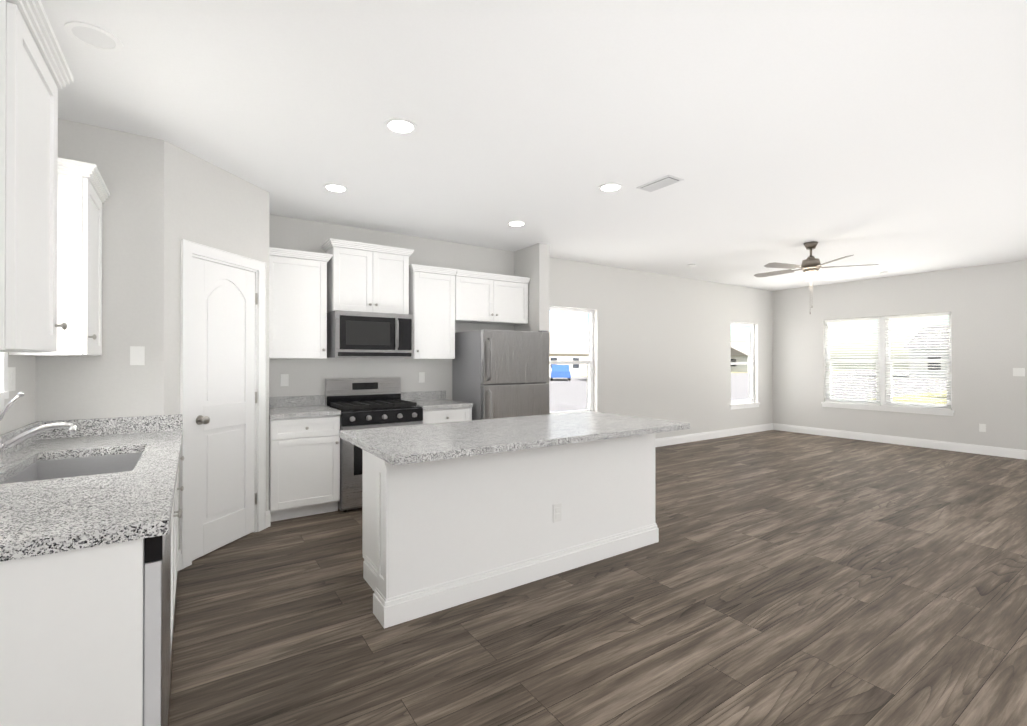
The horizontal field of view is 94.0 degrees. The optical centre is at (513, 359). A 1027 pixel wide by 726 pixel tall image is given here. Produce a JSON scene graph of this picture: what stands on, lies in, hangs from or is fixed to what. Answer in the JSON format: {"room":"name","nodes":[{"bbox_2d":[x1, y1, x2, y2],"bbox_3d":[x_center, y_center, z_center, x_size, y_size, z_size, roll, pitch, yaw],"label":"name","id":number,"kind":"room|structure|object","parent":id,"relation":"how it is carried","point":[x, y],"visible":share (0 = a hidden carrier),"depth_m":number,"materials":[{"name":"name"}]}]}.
{"room":"kitchen","nodes":[
{"label":"kitchen","id":0,"kind":"room"},
{"bbox_2d":[0,352,35,434],"bbox_3d":[-1.320,-0.016,0.515,0.150,2.740,7.750,0,0,-34],"label":"wall","id":1,"kind":"structure","parent":0,"point":[20,413],"depth_m":2.46,"materials":[{"name":"paint"}]},
{"bbox_2d":[0,352,8,410],"bbox_3d":[-2.214,-0.259,1.891,0.160,0.985,0.750,0,0,-34],"label":"window","id":2,"kind":"structure","parent":1,"relation":"in","point":[4,392],"depth_m":2.19,"materials":[{"name":"plastic"}]},
{"bbox_2d":[8,367,15,390],"bbox_3d":[-2.425,0.095,2.314,0.008,0.115,0.115,0,0,-34],"label":"electrical outlet","id":3,"kind":"object","parent":1,"relation":"attached to","point":[11,377],"visible":0.91,"depth_m":2.31,"materials":[{"name":"plastic"}]},
{"bbox_2d":[0,0,63,355],"bbox_3d":[-1.635,-0.517,1.424,0.327,0.983,0.490,0,0,-34],"label":"upper cabinet","id":4,"kind":"object","parent":1,"relation":"attached to","point":[51,202],"depth_m":1.45,"materials":[{"name":"white wood"}]},
{"bbox_2d":[64,164,107,355],"bbox_3d":[-2.421,-0.490,2.562,0.282,0.938,0.476,0,0,-34],"label":"upper cabinet","id":5,"kind":"object","parent":1,"relation":"attached to","point":[84,197],"depth_m":2.43,"materials":[{"name":"white wood"}]},
{"bbox_2d":[35,118,163,421],"bbox_3d":[-2.462,-0.007,2.884,0.580,2.740,0.100,0,0,-34],"label":"wall","id":6,"kind":"structure","parent":0,"point":[110,382],"depth_m":2.89,"materials":[{"name":"paint"}]},
{"bbox_2d":[130,346,144,364],"bbox_3d":[-2.299,-0.022,2.927,0.070,0.115,0.008,0,0,-34],"label":"light switch","id":7,"kind":"object","parent":6,"relation":"attached to","point":[137,355],"visible":1,"depth_m":2.92,"materials":[{"name":"plastic"}]},
{"bbox_2d":[164,140,268,549],"bbox_3d":[-2.149,-0.005,3.479,0.100,2.740,0.950,0,0,11],"label":"wall","id":8,"kind":"structure","parent":0,"point":[206,203],"depth_m":3.27,"materials":[{"name":"paint"}]},
{"bbox_2d":[180,239,265,568],"bbox_3d":[-2.133,0.291,3.503,0.120,2.147,0.770,0,0,11],"label":"door frame","id":9,"kind":"structure","parent":8,"relation":"attached to","point":[190,250],"depth_m":3.19,"materials":[{"name":"white wood"}]},
{"bbox_2d":[178,510,270,570],"bbox_3d":[-2.092,1.300,3.463,0.015,0.130,0.950,0,0,11],"label":"baseboard","id":10,"kind":"structure","parent":8,"relation":"attached to","point":[268,519],"depth_m":3.88,"materials":[{"name":"white wood"}]},
{"bbox_2d":[192,257,257,560],"bbox_3d":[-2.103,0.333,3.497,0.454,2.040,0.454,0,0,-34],"label":"pantry door","id":11,"kind":"structure","parent":8,"relation":"in","point":[224,393],"depth_m":3.47,"materials":[{"name":"white wood"}]},
{"bbox_2d":[269,214,772,438],"bbox_3d":[0.817,0.007,6.690,10.560,2.740,0.150,0,0,-34],"label":"wall","id":12,"kind":"structure","parent":0,"point":[662,346],"depth_m":7.24,"materials":[{"name":"paint"}]},
{"bbox_2d":[280,374,288,385],"bbox_3d":[-2.192,0.199,4.585,0.070,0.115,0.008,0,0,-34],"label":"electrical outlet","id":13,"kind":"object","parent":12,"relation":"attached to","point":[284,379],"visible":1,"depth_m":4.58,"materials":[{"name":"plastic"}]},
{"bbox_2d":[269,250,328,358],"bbox_3d":[-2.053,-0.480,4.491,0.518,0.943,0.317,0,0,-34],"label":"upper cabinet","id":14,"kind":"object","parent":12,"relation":"attached to","point":[308,291],"depth_m":4.37,"materials":[{"name":"white wood"}]},
{"bbox_2d":[269,391,444,405],"bbox_3d":[-1.568,0.406,4.991,1.896,0.100,0.020,0,0,-34],"label":"backsplash","id":15,"kind":"structure","parent":12,"relation":"attached to","point":[313,400],"depth_m":4.73,"materials":[{"name":"grey stone"}]},
{"bbox_2d":[325,242,412,314],"bbox_3d":[-1.480,-0.780,4.874,0.756,0.641,0.317,0,0,-34],"label":"upper cabinet","id":16,"kind":"object","parent":12,"relation":"attached to","point":[377,279],"depth_m":4.72,"materials":[{"name":"white wood"}]},
{"bbox_2d":[327,310,412,357],"bbox_3d":[-1.436,-0.236,4.806,0.760,0.438,0.476,0,0,-34],"label":"microwave","id":17,"kind":"object","parent":16,"relation":"attached to","point":[354,334],"visible":0.98,"depth_m":4.62,"materials":[{"name":"silver metal"}]},
{"bbox_2d":[419,372,424,382],"bbox_3d":[-1.027,0.202,5.362,0.070,0.115,0.008,0,0,-34],"label":"electrical outlet","id":18,"kind":"object","parent":12,"relation":"attached to","point":[421,377],"visible":1,"depth_m":5.36,"materials":[{"name":"plastic"}]},
{"bbox_2d":[403,266,460,358],"bbox_3d":[-0.897,-0.477,5.263,0.543,0.943,0.317,0,0,-34],"label":"upper cabinet","id":19,"kind":"object","parent":12,"relation":"attached to","point":[436,293],"depth_m":5.12,"materials":[{"name":"white wood"}]},
{"bbox_2d":[461,274,528,324],"bbox_3d":[-0.315,-0.689,5.652,0.978,0.515,0.317,0,0,-34],"label":"upper cabinet","id":20,"kind":"object","parent":12,"relation":"attached to","point":[485,298],"depth_m":5.53,"materials":[{"name":"white wood"}]},
{"bbox_2d":[550,307,593,413],"bbox_3d":[0.795,0.080,6.651,0.960,1.583,0.160,0,0,-34],"label":"window","id":21,"kind":"structure","parent":12,"relation":"in","point":[590,379],"depth_m":6.85,"materials":[{"name":"plastic"}]},
{"bbox_2d":[655,423,773,446],"bbox_3d":[2.636,1.316,7.797,5.999,0.130,0.016,0,0,-34],"label":"baseboard","id":22,"kind":"structure","parent":12,"relation":"attached to","point":[666,441],"depth_m":8.33,"materials":[{"name":"white wood"}]},
{"bbox_2d":[730,322,759,409],"bbox_3d":[4.280,0.114,8.976,0.960,1.593,0.160,0,0,-34],"label":"window","id":23,"kind":"structure","parent":12,"relation":"in","point":[743,403],"depth_m":9.13,"materials":[{"name":"plastic"}]},
{"bbox_2d":[514,243,549,413],"bbox_3d":[0.220,0.004,5.882,0.150,2.740,0.530,0,0,-34],"label":"wall","id":24,"kind":"structure","parent":0,"point":[532,262],"depth_m":5.70,"materials":[{"name":"paint"}]},
{"bbox_2d":[40,0,1026,290],"bbox_3d":[2.968,-1.435,3.472,10.860,0.120,8.200,0,0,-34],"label":"ceiling","id":25,"kind":"structure","parent":0,"point":[890,136],"depth_m":2.73,"materials":[{"name":"paint"}]},
{"bbox_2d":[64,21,122,51],"bbox_3d":[-1.794,-1.377,2.049,0.190,0.006,0.190,0,0,-34],"label":"recessed light","id":26,"kind":"object","parent":25,"relation":"in","point":[93,36],"visible":1,"depth_m":2.04,"materials":[{"name":"white plastic"}]},
{"bbox_2d":[323,183,347,192],"bbox_3d":[-1.423,-1.371,3.836,0.190,0.006,0.190,0,0,-34],"label":"recessed light","id":27,"kind":"object","parent":25,"relation":"in","point":[337,188],"visible":1,"depth_m":3.83,"materials":[{"name":"white plastic"}]},
{"bbox_2d":[384,118,416,134],"bbox_3d":[-0.665,-1.374,2.826,0.190,0.006,0.190,0,0,-34],"label":"recessed light","id":28,"kind":"object","parent":25,"relation":"in","point":[400,126],"visible":1,"depth_m":2.82,"materials":[{"name":"white plastic"}]},
{"bbox_2d":[507,221,525,226],"bbox_3d":[0.030,-1.367,4.829,0.190,0.006,0.190,0,0,-34],"label":"recessed light","id":29,"kind":"object","parent":25,"relation":"in","point":[516,223],"visible":0.96,"depth_m":4.82,"materials":[{"name":"white plastic"}]},
{"bbox_2d":[598,183,622,191],"bbox_3d":[0.774,-1.371,3.823,0.190,0.006,0.190,0,0,-34],"label":"recessed light","id":30,"kind":"object","parent":25,"relation":"in","point":[610,187],"visible":1,"depth_m":3.82,"materials":[{"name":"white plastic"}]},
{"bbox_2d":[636,175,683,191],"bbox_3d":[1.140,-1.366,3.743,0.170,0.016,0.320,0,0,-34],"label":"ceiling vent","id":31,"kind":"object","parent":25,"relation":"in","point":[660,183],"visible":1,"depth_m":3.71,"materials":[{"name":"white metal"}]},
{"bbox_2d":[754,241,878,313],"bbox_3d":[3.459,-0.947,5.655,1.274,0.839,1.228,0,0,-34],"label":"ceiling fan","id":32,"kind":"object","parent":25,"relation":"hanging from","point":[810,265],"visible":1,"depth_m":5.56,"materials":[{"name":"metal"}]},
{"bbox_2d":[167,430,1026,725],"bbox_3d":[2.968,1.425,3.461,10.860,0.120,8.200,0,0,-34],"label":"floor","id":33,"kind":"structure","parent":0,"point":[779,578],"depth_m":2.51,"materials":[{"name":"brown wood"}]},
{"bbox_2d":[0,414,183,725],"bbox_3d":[-1.806,0.852,2.002,0.689,1.014,2.085,0,0,-34],"label":"kitchen counter","id":34,"kind":"object","parent":33,"relation":"on","point":[90,513],"visible":1,"depth_m":1.29,"materials":[{"name":"white wood"}]},
{"bbox_2d":[0,392,76,467],"bbox_3d":[-2.026,0.289,2.014,0.285,0.311,0.070,0,0,-34],"label":"faucet","id":35,"kind":"object","parent":34,"relation":"on","point":[17,439],"visible":1,"depth_m":2.00,"materials":[{"name":"silver metal"}]},
{"bbox_2d":[269,414,340,521],"bbox_3d":[-1.948,0.931,4.365,0.563,0.874,0.637,0,0,-34],"label":"base cabinet","id":36,"kind":"object","parent":33,"relation":"on","point":[304,458],"depth_m":4.10,"materials":[{"name":"white wood"}]},
{"bbox_2d":[269,406,340,417],"bbox_3d":[-1.945,0.474,4.358,0.567,0.040,0.655,0,0,-34],"label":"countertop","id":37,"kind":"structure","parent":36,"relation":"on","point":[274,411],"depth_m":4.18,"materials":[{"name":"grey stone"}]},
{"bbox_2d":[325,377,422,511],"bbox_3d":[-1.363,0.782,4.692,0.765,1.175,0.724,0,0,-34],"label":"range","id":38,"kind":"object","parent":33,"relation":"on","point":[363,403],"visible":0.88,"depth_m":4.50,"materials":[{"name":"metal"}]},
{"bbox_2d":[420,406,472,423],"bbox_3d":[-0.841,0.934,5.103,0.551,0.874,0.637,0,0,-34],"label":"base cabinet","id":39,"kind":"object","parent":33,"relation":"on","point":[429,416],"depth_m":4.84,"materials":[{"name":"white wood"}]},
{"bbox_2d":[416,398,472,409],"bbox_3d":[-0.834,0.477,5.099,0.555,0.040,0.655,0,0,-34],"label":"countertop","id":40,"kind":"structure","parent":39,"relation":"on","point":[430,403],"depth_m":4.91,"materials":[{"name":"grey stone"}]},
{"bbox_2d":[452,329,548,419],"bbox_3d":[-0.134,0.523,5.455,0.860,1.698,0.784,0,0,-34],"label":"fridge","id":41,"kind":"object","parent":33,"relation":"on","point":[500,374],"visible":0.4,"depth_m":5.17,"materials":[{"name":"metal"}]},
{"bbox_2d":[362,435,658,627],"bbox_3d":[0.008,0.927,3.313,2.100,0.874,0.757,0,0,-34],"label":"kitchen island","id":42,"kind":"object","parent":33,"relation":"on","point":[457,513],"depth_m":2.85,"materials":[{"name":"white wood"}]},
{"bbox_2d":[339,411,689,466],"bbox_3d":[0.073,0.470,3.198,2.152,0.040,1.000,0,0,-34],"label":"island countertop","id":43,"kind":"structure","parent":42,"relation":"on","point":[421,443],"depth_m":2.90,"materials":[{"name":"grey stone"}]},
{"bbox_2d":[772,260,1026,449],"bbox_3d":[7.339,0.005,6.294,0.150,2.740,7.750,0,0,-34],"label":"wall","id":44,"kind":"structure","parent":0,"point":[985,306],"depth_m":7.36,"materials":[{"name":"paint"}]},
{"bbox_2d":[821,315,953,415],"bbox_3d":[6.173,0.070,8.004,0.160,1.573,1.830,0,0,-34],"label":"window","id":45,"kind":"structure","parent":44,"relation":"in","point":[882,373],"depth_m":7.99,"materials":[{"name":"plastic"}]},
{"bbox_2d":[824,312,951,409],"bbox_3d":[6.153,0.025,7.991,0.045,1.480,1.746,0,0,-34],"label":"window blinds","id":46,"kind":"object","parent":45,"relation":"attached to","point":[893,341],"visible":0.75,"depth_m":7.86,"materials":[{"name":"white plastic"}]},
{"bbox_2d":[774,423,1026,459],"bbox_3d":[6.117,1.316,7.969,0.015,0.130,3.520,0,0,-34],"label":"baseboard","id":47,"kind":"structure","parent":44,"relation":"attached to","point":[957,447],"depth_m":7.63,"materials":[{"name":"white wood"}]},
{"bbox_2d":[979,424,985,431],"bbox_3d":[6.803,0.993,6.949,0.008,0.115,0.070,0,0,-34],"label":"electrical outlet","id":48,"kind":"object","parent":44,"relation":"attached to","point":[982,427],"visible":1,"depth_m":6.95,"materials":[{"name":"plastic"}]},
{"bbox_2d":[1013,368,1024,375],"bbox_3d":[7.009,0.176,6.644,0.008,0.115,0.115,0,0,-34],"label":"light switch","id":49,"kind":"object","parent":44,"relation":"attached to","point":[1018,371],"visible":1,"depth_m":6.64,"materials":[{"name":"plastic"}]},
{"label":"outside","id":50,"kind":"structure","parent":0,"visible":0},
{"bbox_2d":[571,370,946,404],"bbox_3d":[6.832,2.030,34.652,170.000,0.200,170.000,0,0,-34],"label":"ground","id":51,"kind":"structure","parent":50,"point":[894,397],"depth_m":23.77,"materials":[{"name":"green plant"}]},
{"bbox_2d":[550,332,588,376],"bbox_3d":[3.213,-0.757,59.900,20.800,5.500,10.800,0,0,-34],"label":"house","id":52,"kind":"structure","parent":51,"relation":"on","point":[581,368],"depth_m":57.34,"materials":[{"name":"beige"}]},
{"bbox_2d":[731,341,749,371],"bbox_3d":[41.474,-0.513,85.435,16.800,5.200,10.800,0,0,-34],"label":"house","id":53,"kind":"structure","parent":51,"relation":"on","point":[741,347],"depth_m":78.45,"materials":[{"name":"grey"}]},
{"bbox_2d":[550,370,946,411],"bbox_3d":[25.984,1.806,5.957,170.000,0.034,101.000,0,0,-34],"label":"road","id":54,"kind":"structure","parent":51,"relation":"on","point":[575,383],"depth_m":31.07,"materials":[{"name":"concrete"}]},
{"bbox_2d":[551,365,570,380],"bbox_3d":[4.386,1.212,44.805,1.800,1.450,4.400,0,0,4],"label":"car","id":55,"kind":"object","parent":54,"relation":"on","point":[557,370],"depth_m":42.75,"materials":[{"name":"metal"}]},
{"bbox_2d":[905,326,948,379],"bbox_3d":[48.151,-0.856,46.611,12.800,5.600,12.800,0,0,-34],"label":"house","id":56,"kind":"structure","parent":51,"relation":"on","point":[929,354],"depth_m":47.42,"materials":[{"name":"white"}]}
]}

